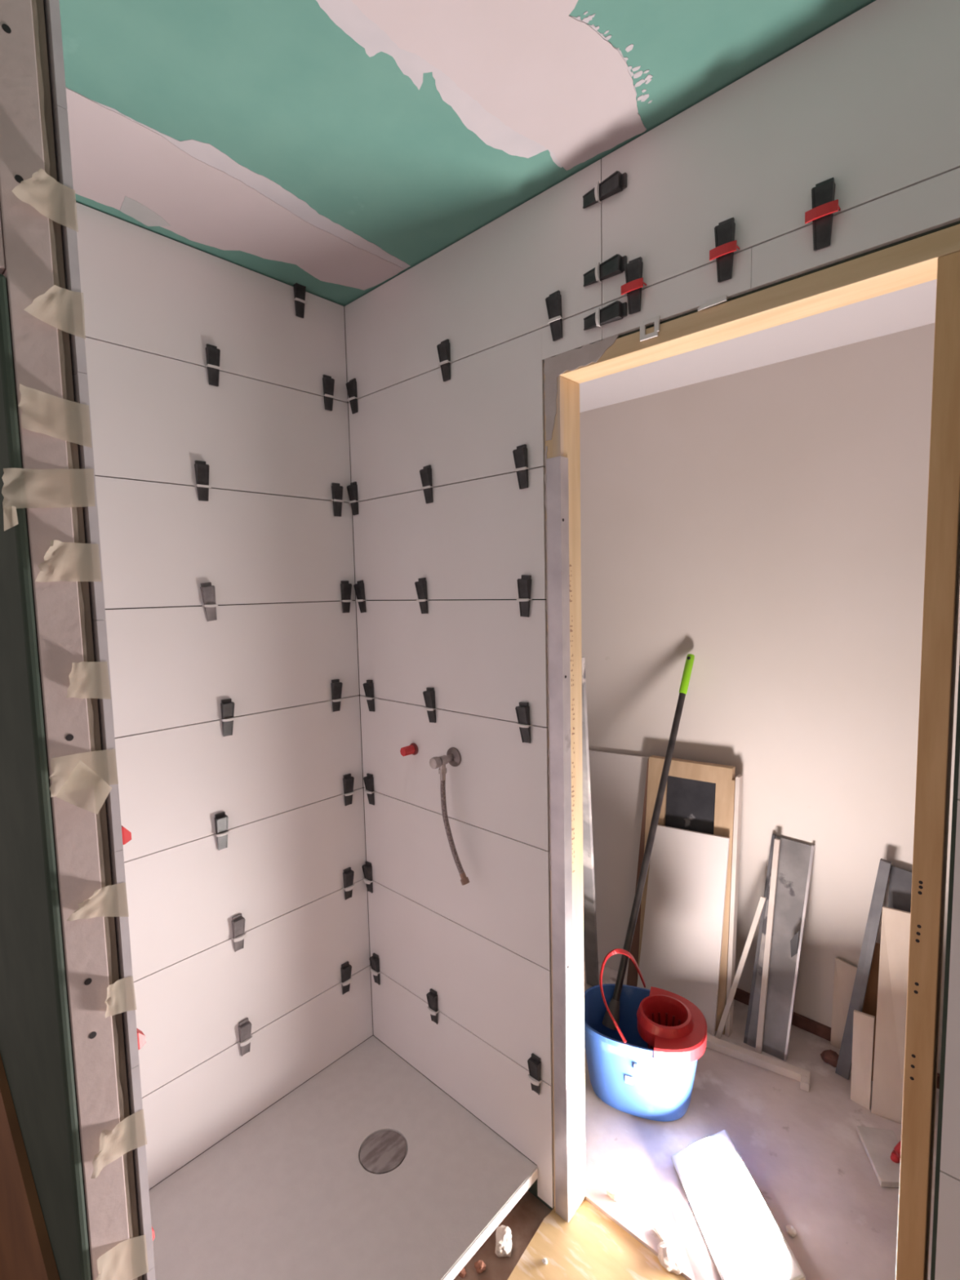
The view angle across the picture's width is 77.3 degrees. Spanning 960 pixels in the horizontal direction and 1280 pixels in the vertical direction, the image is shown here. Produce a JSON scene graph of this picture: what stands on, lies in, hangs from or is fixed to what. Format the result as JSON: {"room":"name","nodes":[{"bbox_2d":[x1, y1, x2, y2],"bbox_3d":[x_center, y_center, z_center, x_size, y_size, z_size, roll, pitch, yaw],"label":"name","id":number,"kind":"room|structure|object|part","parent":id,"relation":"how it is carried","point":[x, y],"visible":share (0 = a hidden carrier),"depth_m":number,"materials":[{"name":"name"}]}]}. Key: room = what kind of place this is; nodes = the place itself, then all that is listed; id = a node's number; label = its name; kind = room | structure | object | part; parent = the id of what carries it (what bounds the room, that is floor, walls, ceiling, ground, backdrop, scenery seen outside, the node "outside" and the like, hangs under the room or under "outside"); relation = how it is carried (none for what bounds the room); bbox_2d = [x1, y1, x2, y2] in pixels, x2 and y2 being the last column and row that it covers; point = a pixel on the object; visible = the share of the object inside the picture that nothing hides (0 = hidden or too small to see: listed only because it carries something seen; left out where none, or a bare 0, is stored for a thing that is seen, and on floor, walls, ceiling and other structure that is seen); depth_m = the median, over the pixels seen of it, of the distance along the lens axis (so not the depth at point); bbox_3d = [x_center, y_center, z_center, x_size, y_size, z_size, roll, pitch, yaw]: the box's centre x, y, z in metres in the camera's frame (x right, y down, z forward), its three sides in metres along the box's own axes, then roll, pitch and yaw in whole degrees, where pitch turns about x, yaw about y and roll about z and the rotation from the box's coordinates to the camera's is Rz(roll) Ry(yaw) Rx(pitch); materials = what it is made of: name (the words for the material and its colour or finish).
{"room":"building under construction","nodes":[
{"label":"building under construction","id":0,"kind":"room"},
{"bbox_2d":[0,0,155,1279],"bbox_3d":[-0.749,0.296,0.991,0.699,2.434,0.084,3,7,43],"label":"wall partition","id":1,"kind":"structure","parent":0,"point":[73,1073],"depth_m":0.74,"materials":[{"name":"tile"}]},
{"bbox_2d":[12,168,78,231],"bbox_3d":[-0.498,-0.510,0.684,0.010,0.050,0.072,1,5,21],"label":"tape","id":2,"kind":"object","parent":1,"relation":"attached to","point":[55,201],"visible":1,"depth_m":0.69,"materials":[{"name":"paper"}]},
{"bbox_2d":[1,467,95,530],"bbox_3d":[-0.505,-0.166,0.703,0.017,0.083,0.098,1,5,26],"label":"tape","id":3,"kind":"object","parent":1,"relation":"attached to","point":[22,488],"visible":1,"depth_m":0.70,"materials":[{"name":"paper"}]},
{"bbox_2d":[23,284,85,338],"bbox_3d":[-0.495,-0.389,0.697,0.009,0.054,0.068,1,5,23],"label":"tape","id":4,"kind":"object","parent":1,"relation":"attached to","point":[63,308],"visible":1,"depth_m":0.71,"materials":[{"name":"paper"}]},
{"bbox_2d":[17,383,92,448],"bbox_3d":[-0.499,-0.262,0.706,0.008,0.057,0.072,2,6,31],"label":"tape","id":5,"kind":"object","parent":1,"relation":"attached to","point":[44,413],"visible":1,"depth_m":0.71,"materials":[{"name":"paper"}]},
{"bbox_2d":[35,539,101,582],"bbox_3d":[-0.491,-0.094,0.718,0.018,0.049,0.070,2,6,36],"label":"tape","id":6,"kind":"object","parent":1,"relation":"attached to","point":[70,562],"visible":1,"depth_m":0.72,"materials":[{"name":"paper"}]},
{"bbox_2d":[48,748,118,814],"bbox_3d":[-0.479,0.174,0.732,0.038,0.074,0.078,3,7,43],"label":"tape","id":7,"kind":"object","parent":1,"relation":"attached to","point":[83,780],"visible":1,"depth_m":0.72,"materials":[{"name":"paper"}]},
{"bbox_2d":[66,661,111,698],"bbox_3d":[-0.485,0.052,0.742,0.005,0.052,0.050,2,6,30],"label":"tape","id":8,"kind":"object","parent":1,"relation":"attached to","point":[86,679],"visible":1,"depth_m":0.74,"materials":[{"name":"paper"}]},
{"bbox_2d":[66,882,128,920],"bbox_3d":[-0.482,0.341,0.757,0.012,0.054,0.072,1,6,29],"label":"tape","id":9,"kind":"object","parent":1,"relation":"attached to","point":[111,900],"visible":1,"depth_m":0.77,"materials":[{"name":"paper"}]},
{"bbox_2d":[90,1109,146,1178],"bbox_3d":[-0.475,0.661,0.786,0.012,0.060,0.073,1,5,24],"label":"tape","id":10,"kind":"object","parent":1,"relation":"attached to","point":[130,1134],"visible":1,"depth_m":0.79,"materials":[{"name":"paper"}]},
{"bbox_2d":[105,976,137,1017],"bbox_3d":[-0.470,0.468,0.783,0.010,0.057,0.039,0,5,18],"label":"tape","id":11,"kind":"object","parent":1,"relation":"attached to","point":[121,997],"visible":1,"depth_m":0.79,"materials":[{"name":"paper"}]},
{"bbox_2d":[95,1234,148,1279],"bbox_3d":[-0.476,0.830,0.792,0.010,0.091,0.073,1,5,21],"label":"tape","id":12,"kind":"object","parent":1,"relation":"attached to","point":[128,1260],"visible":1,"depth_m":0.80,"materials":[{"name":"paper"}]},
{"bbox_2d":[136,1027,146,1049],"bbox_3d":[-0.491,0.567,0.854,0.024,0.025,0.023,3,7,43],"label":"tile leveller","id":13,"kind":"structure","parent":1,"relation":"attached to","point":[140,1036],"depth_m":0.85,"materials":[{"name":"red plastic"}]},
{"bbox_2d":[151,1226,155,1240],"bbox_3d":[-0.487,0.866,0.877,0.024,0.025,0.016,3,7,43],"label":"tile leveller","id":14,"kind":"structure","parent":1,"relation":"attached to","point":[153,1230],"depth_m":0.88,"materials":[{"name":"red plastic"}]},
{"bbox_2d":[75,202,373,1190],"bbox_3d":[-0.725,0.241,1.620,0.120,2.436,1.043,3,7,43],"label":"wall","id":15,"kind":"structure","parent":0,"point":[273,548],"depth_m":1.58,"materials":[{"name":"white tile"}]},
{"bbox_2d":[121,825,131,844],"bbox_3d":[-0.497,0.268,0.829,0.024,0.025,0.024,3,7,43],"label":"tile leveller","id":16,"kind":"structure","parent":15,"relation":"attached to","point":[126,834],"depth_m":0.83,"materials":[{"name":"red plastic"}]},
{"bbox_2d":[194,460,211,501],"bbox_3d":[-0.697,-0.401,1.508,0.019,0.098,0.034,3,7,43],"label":"clip","id":17,"kind":"structure","parent":15,"relation":"attached to","point":[202,469],"depth_m":1.51,"materials":[{"name":"black plastic"}]},
{"bbox_2d":[200,582,217,621],"bbox_3d":[-0.691,-0.098,1.533,0.019,0.100,0.037,3,7,43],"label":"clip","id":18,"kind":"structure","parent":15,"relation":"attached to","point":[207,590],"depth_m":1.53,"materials":[{"name":"grey plastic"}]},
{"bbox_2d":[204,343,221,386],"bbox_3d":[-0.673,-0.695,1.515,0.019,0.098,0.034,3,7,43],"label":"clip","id":19,"kind":"structure","parent":15,"relation":"attached to","point":[212,353],"depth_m":1.51,"materials":[{"name":"black plastic"}]},
{"bbox_2d":[213,811,229,850],"bbox_3d":[-0.680,0.506,1.583,0.019,0.098,0.034,3,7,43],"label":"clip","id":20,"kind":"structure","parent":15,"relation":"attached to","point":[221,820],"depth_m":1.58,"materials":[{"name":"black plastic"}]},
{"bbox_2d":[220,698,235,736],"bbox_3d":[-0.664,0.205,1.581,0.019,0.098,0.034,3,7,43],"label":"clip","id":21,"kind":"structure","parent":15,"relation":"attached to","point":[227,706],"depth_m":1.58,"materials":[{"name":"black plastic"}]},
{"bbox_2d":[231,913,246,951],"bbox_3d":[-0.654,0.797,1.629,0.019,0.098,0.034,3,7,43],"label":"clip","id":22,"kind":"structure","parent":15,"relation":"attached to","point":[238,921],"depth_m":1.62,"materials":[{"name":"grey plastic"}]},
{"bbox_2d":[238,1017,252,1056],"bbox_3d":[-0.647,1.099,1.655,0.019,0.098,0.034,3,7,43],"label":"clip","id":23,"kind":"structure","parent":15,"relation":"attached to","point":[245,1025],"depth_m":1.65,"materials":[{"name":"grey plastic"}]},
{"bbox_2d":[293,282,306,318],"bbox_3d":[-0.504,-0.959,1.682,0.019,0.098,0.034,3,7,43],"label":"clip","id":24,"kind":"structure","parent":15,"relation":"attached to","point":[299,290],"depth_m":1.68,"materials":[{"name":"black plastic"}]},
{"bbox_2d":[322,374,335,410],"bbox_3d":[-0.444,-0.727,1.762,0.019,0.098,0.034,3,7,43],"label":"clip","id":25,"kind":"structure","parent":15,"relation":"attached to","point":[328,383],"depth_m":1.76,"materials":[{"name":"black plastic"}]},
{"bbox_2d":[330,679,342,711],"bbox_3d":[-0.436,0.170,1.826,0.019,0.098,0.034,3,7,43],"label":"clip","id":26,"kind":"structure","parent":15,"relation":"attached to","point":[336,686],"depth_m":1.82,"materials":[{"name":"black plastic"}]},
{"bbox_2d":[331,482,343,516],"bbox_3d":[-0.427,-0.421,1.800,0.019,0.098,0.034,3,7,43],"label":"clip","id":27,"kind":"structure","parent":15,"relation":"attached to","point":[336,490],"depth_m":1.80,"materials":[{"name":"black plastic"}]},
{"bbox_2d":[340,961,351,995],"bbox_3d":[-0.422,1.072,1.897,0.019,0.098,0.034,3,7,43],"label":"clip","id":28,"kind":"structure","parent":15,"relation":"attached to","point":[346,968],"depth_m":1.89,"materials":[{"name":"black plastic"}]},
{"bbox_2d":[340,580,352,613],"bbox_3d":[-0.409,-0.132,1.837,0.019,0.098,0.034,3,7,43],"label":"clip","id":29,"kind":"structure","parent":15,"relation":"attached to","point":[345,588],"depth_m":1.83,"materials":[{"name":"black plastic"}]},
{"bbox_2d":[342,773,354,805],"bbox_3d":[-0.409,0.469,1.874,0.019,0.098,0.034,3,7,43],"label":"clip","id":30,"kind":"structure","parent":15,"relation":"attached to","point":[348,780],"depth_m":1.87,"materials":[{"name":"black plastic"}]},
{"bbox_2d":[342,866,354,899],"bbox_3d":[-0.413,0.768,1.889,0.019,0.098,0.034,3,7,43],"label":"clip","id":31,"kind":"structure","parent":15,"relation":"attached to","point":[348,874],"depth_m":1.89,"materials":[{"name":"black plastic"}]},
{"bbox_2d":[58,0,875,306],"bbox_3d":[-0.499,-0.910,0.156,4.100,0.103,2.860,3,7,43],"label":"ceiling","id":32,"kind":"structure","parent":0,"point":[332,148],"depth_m":1.06,"materials":[{"name":"green paint"}]},
{"bbox_2d":[344,0,959,1279],"bbox_3d":[0.703,0.267,0.956,3.120,2.436,0.078,3,7,43],"label":"wall","id":33,"kind":"structure","parent":0,"point":[869,103],"depth_m":1.46,"materials":[{"name":"white tile"}]},
{"bbox_2d":[346,377,358,413],"bbox_3d":[-0.381,-0.729,1.791,0.034,0.099,0.019,3,7,43],"label":"clip","id":34,"kind":"structure","parent":33,"relation":"attached to","point":[351,386],"depth_m":1.79,"materials":[{"name":"black plastic"}]},
{"bbox_2d":[346,481,359,515],"bbox_3d":[-0.387,-0.431,1.827,0.034,0.099,0.019,3,7,43],"label":"clip","id":35,"kind":"structure","parent":33,"relation":"attached to","point":[352,489],"depth_m":1.82,"materials":[{"name":"black plastic"}]},
{"bbox_2d":[353,580,366,613],"bbox_3d":[-0.368,-0.133,1.842,0.037,0.100,0.019,3,7,43],"label":"clip","id":36,"kind":"structure","parent":33,"relation":"attached to","point":[359,587],"depth_m":1.84,"materials":[{"name":"black plastic"}]},
{"bbox_2d":[361,861,373,893],"bbox_3d":[-0.361,0.766,1.931,0.034,0.099,0.019,3,7,43],"label":"clip","id":37,"kind":"structure","parent":33,"relation":"attached to","point":[367,868],"depth_m":1.93,"materials":[{"name":"black plastic"}]},
{"bbox_2d":[363,680,375,711],"bbox_3d":[-0.342,0.173,1.850,0.035,0.100,0.019,3,7,43],"label":"clip","id":38,"kind":"structure","parent":33,"relation":"attached to","point":[368,687],"depth_m":1.85,"materials":[{"name":"black plastic"}]},
{"bbox_2d":[363,773,375,804],"bbox_3d":[-0.348,0.471,1.888,0.034,0.099,0.019,3,7,43],"label":"clip","id":39,"kind":"structure","parent":33,"relation":"attached to","point":[368,780],"depth_m":1.88,"materials":[{"name":"black plastic"}]},
{"bbox_2d":[368,952,380,985],"bbox_3d":[-0.340,1.069,1.944,0.034,0.099,0.019,3,7,43],"label":"clip","id":40,"kind":"structure","parent":33,"relation":"attached to","point":[374,959],"depth_m":1.94,"materials":[{"name":"black plastic"}]},
{"bbox_2d":[400,742,417,756],"bbox_3d":[-0.205,0.317,1.722,0.035,0.035,0.042,3,7,43],"label":"plug","id":41,"kind":"object","parent":33,"relation":"attached to","point":[412,748],"visible":1,"depth_m":1.71,"materials":[{"name":"red"}]},
{"bbox_2d":[414,577,428,613],"bbox_3d":[-0.160,-0.121,1.650,0.035,0.100,0.019,3,7,43],"label":"clip","id":42,"kind":"structure","parent":33,"relation":"attached to","point":[420,585],"depth_m":1.65,"materials":[{"name":"black plastic"}]},
{"bbox_2d":[419,465,433,503],"bbox_3d":[-0.142,-0.416,1.602,0.034,0.099,0.019,3,7,43],"label":"clip","id":43,"kind":"structure","parent":33,"relation":"attached to","point":[425,473],"depth_m":1.60,"materials":[{"name":"black plastic"}]},
{"bbox_2d":[422,687,436,723],"bbox_3d":[-0.139,0.181,1.662,0.035,0.100,0.019,3,7,43],"label":"clip","id":44,"kind":"structure","parent":33,"relation":"attached to","point":[429,694],"depth_m":1.66,"materials":[{"name":"black plastic"}]},
{"bbox_2d":[426,988,439,1024],"bbox_3d":[-0.139,1.077,1.758,0.034,0.098,0.019,3,7,43],"label":"clip","id":45,"kind":"structure","parent":33,"relation":"attached to","point":[432,997],"depth_m":1.75,"materials":[{"name":"black plastic"}]},
{"bbox_2d":[436,338,451,382],"bbox_3d":[-0.091,-0.711,1.523,0.034,0.099,0.019,3,7,43],"label":"clip","id":46,"kind":"structure","parent":33,"relation":"attached to","point":[443,348],"depth_m":1.52,"materials":[{"name":"black plastic"}]},
{"bbox_2d":[429,746,469,884],"bbox_3d":[-0.071,0.466,1.587,0.115,0.344,0.080,3,7,43],"label":"shower hose","id":47,"kind":"object","parent":33,"relation":"attached to","point":[453,757],"visible":1,"depth_m":1.59,"materials":[{"name":"silver metal"}]},
{"bbox_3d":[-0.117,0.322,1.574,0.031,0.030,0.021,3,7,43],"label":"handle","id":48,"kind":"part","parent":47,"relation":"part of","materials":[{"name":"silver metal"}]},
{"bbox_2d":[512,444,529,488],"bbox_3d":[0.095,-0.400,1.383,0.034,0.099,0.019,3,7,43],"label":"clip","id":49,"kind":"structure","parent":33,"relation":"attached to","point":[520,454],"depth_m":1.38,"materials":[{"name":"black plastic"}]},
{"bbox_2d":[515,702,532,743],"bbox_3d":[0.104,0.199,1.438,0.035,0.100,0.019,3,7,43],"label":"clip","id":50,"kind":"structure","parent":33,"relation":"attached to","point":[522,711],"depth_m":1.44,"materials":[{"name":"black plastic"}]},
{"bbox_2d":[516,574,532,617],"bbox_3d":[0.103,-0.103,1.407,0.035,0.100,0.019,3,7,43],"label":"clip","id":51,"kind":"structure","parent":33,"relation":"attached to","point":[524,584],"depth_m":1.40,"materials":[{"name":"black plastic"}]},
{"bbox_2d":[527,1053,542,1095],"bbox_3d":[0.136,1.092,1.504,0.034,0.098,0.019,3,7,43],"label":"clip","id":52,"kind":"structure","parent":33,"relation":"attached to","point":[534,1062],"depth_m":1.50,"materials":[{"name":"black plastic"}]},
{"bbox_2d":[545,290,564,341],"bbox_3d":[0.161,-0.699,1.291,0.035,0.100,0.019,3,7,43],"label":"clip","id":53,"kind":"structure","parent":33,"relation":"attached to","point":[553,302],"depth_m":1.29,"materials":[{"name":"black plastic"}]},
{"bbox_2d":[582,170,626,208],"bbox_3d":[0.244,-0.894,1.193,0.098,0.034,0.019,3,7,43],"label":"clip","id":54,"kind":"structure","parent":33,"relation":"attached to","point":[616,182],"depth_m":1.18,"materials":[{"name":"black plastic"}]},
{"bbox_2d":[583,253,626,286],"bbox_3d":[0.247,-0.742,1.206,0.098,0.034,0.019,3,7,43],"label":"clip","id":55,"kind":"structure","parent":33,"relation":"attached to","point":[615,265],"depth_m":1.20,"materials":[{"name":"black plastic"}]},
{"bbox_2d":[583,300,626,330],"bbox_3d":[0.249,-0.655,1.213,0.098,0.034,0.019,3,7,43],"label":"clip","id":56,"kind":"structure","parent":33,"relation":"attached to","point":[617,310],"depth_m":1.21,"materials":[{"name":"black plastic"}]},
{"bbox_2d":[621,256,646,314],"bbox_3d":[0.296,-0.689,1.163,0.046,0.098,0.023,3,7,43],"label":"clip","id":57,"kind":"structure","parent":33,"relation":"attached to","point":[633,285],"depth_m":1.16,"materials":[{"name":"black plastic"}]},
{"bbox_2d":[709,217,739,282],"bbox_3d":[0.425,-0.681,1.044,0.046,0.098,0.023,3,7,43],"label":"clip","id":58,"kind":"structure","parent":33,"relation":"attached to","point":[726,244],"depth_m":1.04,"materials":[{"name":"black plastic"}]},
{"bbox_2d":[543,223,959,1279],"bbox_3d":[0.463,0.418,1.198,0.745,2.067,0.080,3,7,43],"label":"door frame","id":59,"kind":"structure","parent":33,"relation":"in","point":[936,255],"depth_m":0.95,"materials":[{"name":"brown wood"}]},
{"bbox_2d":[640,315,660,341],"bbox_3d":[0.327,-0.600,1.157,0.040,0.035,0.004,3,7,43],"label":"clip","id":60,"kind":"object","parent":59,"relation":"attached to","point":[655,320],"visible":1,"depth_m":1.16,"materials":[{"name":"white"}]},
{"bbox_2d":[697,294,726,311],"bbox_3d":[0.415,-0.604,1.074,0.051,0.012,0.005,3,7,43],"label":"clip","id":61,"kind":"object","parent":59,"relation":"on","point":[714,301],"visible":1,"depth_m":1.07,"materials":[{"name":"white"}]},
{"bbox_2d":[804,177,840,250],"bbox_3d":[0.537,-0.670,0.941,0.046,0.098,0.023,3,7,43],"label":"clip","id":62,"kind":"structure","parent":33,"relation":"attached to","point":[824,203],"depth_m":0.94,"materials":[{"name":"black plastic"}]},
{"bbox_2d":[453,955,939,1279],"bbox_3d":[-0.098,1.559,0.744,4.100,0.120,3.880,3,7,43],"label":"floor","id":63,"kind":"structure","parent":0,"point":[804,1153],"depth_m":1.60,"materials":[{"name":"concrete"}]},
{"bbox_2d":[0,1054,59,1279],"bbox_3d":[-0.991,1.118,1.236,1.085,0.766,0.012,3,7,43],"label":"door","id":64,"kind":"structure","parent":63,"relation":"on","point":[26,1253],"depth_m":1.03,"materials":[{"name":"wood"}]},
{"bbox_2d":[457,1267,466,1278],"bbox_3d":[-0.041,1.464,1.390,0.020,0.009,0.019,3,7,43],"label":"crumb","id":65,"kind":"object","parent":63,"relation":"on","point":[462,1273],"visible":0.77,"depth_m":1.39,"materials":[{"name":"brown"}]},
{"bbox_2d":[474,1259,485,1273],"bbox_3d":[0.000,1.460,1.401,0.024,0.012,0.024,-3,5,-22],"label":"crumb","id":66,"kind":"object","parent":63,"relation":"on","point":[480,1266],"visible":1,"depth_m":1.40,"materials":[{"name":"brown"}]},
{"bbox_2d":[494,1225,511,1257],"bbox_3d":[0.058,1.443,1.447,0.040,0.036,0.062,-1,5,6],"label":"lump","id":67,"kind":"object","parent":63,"relation":"on","point":[503,1234],"visible":1,"depth_m":1.43,"materials":[{"name":"white"}]},
{"bbox_2d":[581,657,599,986],"bbox_3d":[0.337,0.695,1.909,0.049,1.382,0.810,0,5,13],"label":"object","id":68,"kind":"object","parent":63,"relation":"on","point":[590,941],"visible":0.57,"depth_m":1.92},
{"bbox_2d":[507,1199,687,1279],"bbox_3d":[0.413,1.491,0.904,1.172,0.018,0.737,3,7,43],"label":"plywood sheet","id":69,"kind":"object","parent":63,"relation":"on","point":[591,1246],"visible":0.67,"depth_m":1.41,"materials":[{"name":"wood"}]},
{"bbox_2d":[542,1257,547,1265],"bbox_3d":[0.151,1.442,1.393,0.012,0.007,0.014,-3,5,-15],"label":"crumb","id":70,"kind":"object","parent":69,"relation":"on","point":[544,1261],"visible":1,"depth_m":1.39,"materials":[{"name":"white"}]},
{"bbox_2d":[546,456,574,1222],"bbox_3d":[0.193,0.514,1.422,0.038,1.847,0.030,3,7,43],"label":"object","id":71,"kind":"object","parent":69,"relation":"on","point":[557,468],"visible":1,"depth_m":1.40,"materials":[{"name":"grey metal"}]},
{"bbox_2d":[605,1190,620,1202],"bbox_3d":[0.340,1.415,1.529,0.040,0.013,0.018,3,7,43],"label":"chip","id":72,"kind":"object","parent":63,"relation":"on","point":[611,1194],"visible":1,"depth_m":1.52,"materials":[{"name":"white"}]},
{"bbox_2d":[583,750,648,975],"bbox_3d":[0.485,0.897,2.543,0.430,0.864,0.142,3,7,43],"label":"sheet","id":73,"kind":"object","parent":63,"relation":"on","point":[617,780],"visible":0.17,"depth_m":2.47,"materials":[{"name":"white"}]},
{"bbox_2d":[584,948,706,1121],"bbox_3d":[0.491,1.182,1.834,0.380,0.418,0.282,1,5,22],"label":"bucket","id":74,"kind":"object","parent":63,"relation":"on","point":[645,1068],"visible":0.97,"depth_m":1.75,"materials":[{"name":"blue plastic"}]},
{"bbox_3d":[0.430,1.057,1.851,0.106,0.170,0.283,1,6,27],"label":"handle","id":75,"kind":"part","parent":74,"relation":"part of","materials":[{"name":"red plastic"}]},
{"bbox_2d":[602,653,694,1030],"bbox_3d":[0.595,0.652,2.082,0.052,1.161,0.607,3,7,43],"label":"mop","id":76,"kind":"object","parent":74,"relation":"in","point":[614,1005],"visible":0.98,"depth_m":2.06,"materials":[{"name":"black plastic"}]},
{"bbox_2d":[602,998,619,1030],"bbox_3d":[0.425,1.207,1.932,0.052,0.089,0.070,3,7,43],"label":"socket","id":77,"kind":"object","parent":76,"relation":"attached to","point":[614,1005],"depth_m":1.92,"materials":[{"name":"grey"}]},
{"bbox_2d":[653,1226,683,1256],"bbox_3d":[0.437,1.425,1.415,0.018,0.008,0.084,-5,6,-37],"label":"shard","id":78,"kind":"object","parent":63,"relation":"on","point":[659,1234],"visible":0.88,"depth_m":1.43},
{"bbox_2d":[657,1240,684,1275],"bbox_3d":[0.439,1.423,1.383,0.063,0.035,0.058,3,7,43],"label":"block","id":79,"kind":"object","parent":63,"relation":"on","point":[670,1257],"visible":1,"depth_m":1.37,"materials":[{"name":"beige"}]},
{"bbox_2d":[636,824,729,1035],"bbox_3d":[0.735,1.023,2.188,0.296,0.663,0.127,3,7,43],"label":"board","id":80,"kind":"object","parent":63,"relation":"on","point":[681,948],"visible":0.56,"depth_m":2.17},
{"bbox_2d":[626,755,742,1037],"bbox_3d":[0.765,0.903,2.222,0.392,0.896,0.188,3,7,43],"label":"wooden board","id":81,"kind":"object","parent":63,"relation":"on","point":[706,797],"visible":0.48,"depth_m":2.20,"materials":[{"name":"brown"}]},
{"bbox_3d":[0.817,0.487,2.230,0.249,0.072,0.040,3,7,43],"label":"rail","id":82,"kind":"part","parent":81,"relation":"part of","materials":[{"name":"wood"}]},
{"bbox_2d":[671,1129,805,1279],"bbox_3d":[0.605,1.381,1.448,0.158,0.084,0.380,-2,5,-4],"label":"tile","id":83,"kind":"object","parent":63,"relation":"on","point":[743,1237],"visible":1,"depth_m":1.43,"materials":[{"name":"white"}]},
{"bbox_2d":[715,896,766,1039],"bbox_3d":[0.891,1.119,2.050,0.174,0.488,0.018,-2,5,-7],"label":"batten","id":84,"kind":"object","parent":63,"relation":"on","point":[724,1017],"visible":0.93,"depth_m":2.05,"materials":[{"name":"white paint"}]},
{"bbox_2d":[706,1035,810,1092],"bbox_3d":[0.873,1.361,1.945,0.344,0.026,0.058,2,6,32],"label":"batten","id":85,"kind":"object","parent":63,"relation":"on","point":[793,1072],"visible":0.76,"depth_m":1.93,"materials":[{"name":"white paint"}]},
{"bbox_2d":[755,838,780,1053],"bbox_3d":[0.975,1.029,2.030,0.017,0.669,0.196,3,6,40],"label":"batten","id":86,"kind":"object","parent":63,"relation":"on","point":[760,1031],"visible":0.86,"depth_m":2.03,"materials":[{"name":"white paint"}]},
{"bbox_2d":[743,833,814,1061],"bbox_3d":[1.012,1.027,2.030,0.152,0.671,0.205,3,7,43],"label":"metal profile","id":87,"kind":"object","parent":63,"relation":"on","point":[795,858],"visible":1,"depth_m":2.02,"materials":[{"name":"metal"}]},
{"bbox_2d":[785,1225,796,1237],"bbox_3d":[0.745,1.415,1.437,0.024,0.012,0.023,-1,5,4],"label":"chip","id":88,"kind":"object","parent":63,"relation":"on","point":[790,1229],"visible":1,"depth_m":1.43,"materials":[{"name":"beige"}]},
{"bbox_2d":[820,1049,839,1066],"bbox_3d":[1.138,1.350,1.945,0.063,0.037,0.049,3,7,43],"label":"brick piece","id":89,"kind":"object","parent":63,"relation":"on","point":[829,1056],"visible":0.79,"depth_m":1.93,"materials":[{"name":"brick"}]},
{"bbox_2d":[830,957,857,1048],"bbox_3d":[1.204,1.211,1.985,0.070,0.303,0.022,3,7,43],"label":"beige offcut","id":90,"kind":"object","parent":63,"relation":"on","point":[845,973],"visible":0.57,"depth_m":1.99,"materials":[{"name":"wood"}]},
{"bbox_2d":[850,1009,875,1110],"bbox_3d":[1.151,1.261,1.809,0.063,0.237,0.091,3,7,43],"label":"beige offcut","id":91,"kind":"object","parent":63,"relation":"on","point":[863,1023],"visible":1,"depth_m":1.81,"materials":[{"name":"wood"}]},
{"bbox_2d":[835,857,891,1079],"bbox_3d":[1.199,1.027,1.872,0.160,0.689,0.042,-2,5,-7],"label":"metal profile","id":92,"kind":"object","parent":63,"relation":"on","point":[858,995],"visible":1,"depth_m":1.87,"materials":[{"name":"metal"}]},
{"bbox_2d":[862,942,879,1080],"bbox_3d":[1.226,1.165,1.896,0.056,0.409,0.081,3,7,43],"label":"brown offcut","id":93,"kind":"object","parent":63,"relation":"on","point":[870,1002],"visible":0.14,"depth_m":1.89,"materials":[{"name":"wood"}]},
{"bbox_2d":[856,1125,901,1187],"bbox_3d":[1.116,1.366,1.603,0.142,0.061,0.169,0,5,13],"label":"float","id":94,"kind":"object","parent":63,"relation":"on","point":[882,1148],"visible":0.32,"depth_m":1.61,"materials":[{"name":"grey plastic"}]},
{"bbox_3d":[1.142,1.359,1.603,0.101,0.048,0.026,-3,5,-17],"label":"handle","id":95,"kind":"part","parent":94,"relation":"part of","materials":[{"name":"red plastic"}]},
{"bbox_2d":[871,906,911,1124],"bbox_3d":[1.221,1.097,1.768,0.086,0.567,0.158,3,6,38],"label":"beige offcut","id":96,"kind":"object","parent":63,"relation":"on","point":[892,990],"visible":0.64,"depth_m":1.77,"materials":[{"name":"wood"}]},
{"bbox_2d":[888,865,912,912],"bbox_3d":[1.258,1.043,1.799,0.091,0.668,0.183,3,7,43],"label":"sheet","id":97,"kind":"object","parent":63,"relation":"on","point":[900,879],"visible":0.14,"depth_m":1.84,"materials":[{"name":"metal"}]},
{"bbox_3d":[-0.411,1.433,1.452,0.610,0.076,0.830,3,7,43],"label":"bed","id":98,"kind":"object","parent":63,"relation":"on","visible":0},
{"bbox_2d":[148,1035,537,1279],"bbox_3d":[-0.402,1.380,1.444,0.688,0.030,0.880,3,7,43],"label":"shower tray","id":99,"kind":"object","parent":98,"relation":"on","point":[367,1169],"visible":1,"depth_m":1.49,"materials":[{"name":"ceramic"}]},
{"bbox_2d":[579,279,937,412],"bbox_3d":[0.600,-0.945,1.787,3.500,0.100,1.020,3,7,43],"label":"ceiling","id":100,"kind":"structure","parent":0,"point":[914,306],"depth_m":1.85,"materials":[{"name":"grey"}]},
{"bbox_2d":[579,322,959,1073],"bbox_3d":[0.938,0.214,2.226,3.500,2.500,0.100,3,7,43],"label":"wall","id":101,"kind":"structure","parent":0,"point":[766,526],"depth_m":2.04,"materials":[{"name":"paint"}]},
{"bbox_2d":[733,987,939,1088],"bbox_3d":[0.925,1.323,2.280,3.300,0.042,0.012,3,7,43],"label":"baseboard","id":102,"kind":"structure","parent":101,"relation":"attached to","point":[810,1025],"depth_m":2.08,"materials":[{"name":"wood"}]}
]}

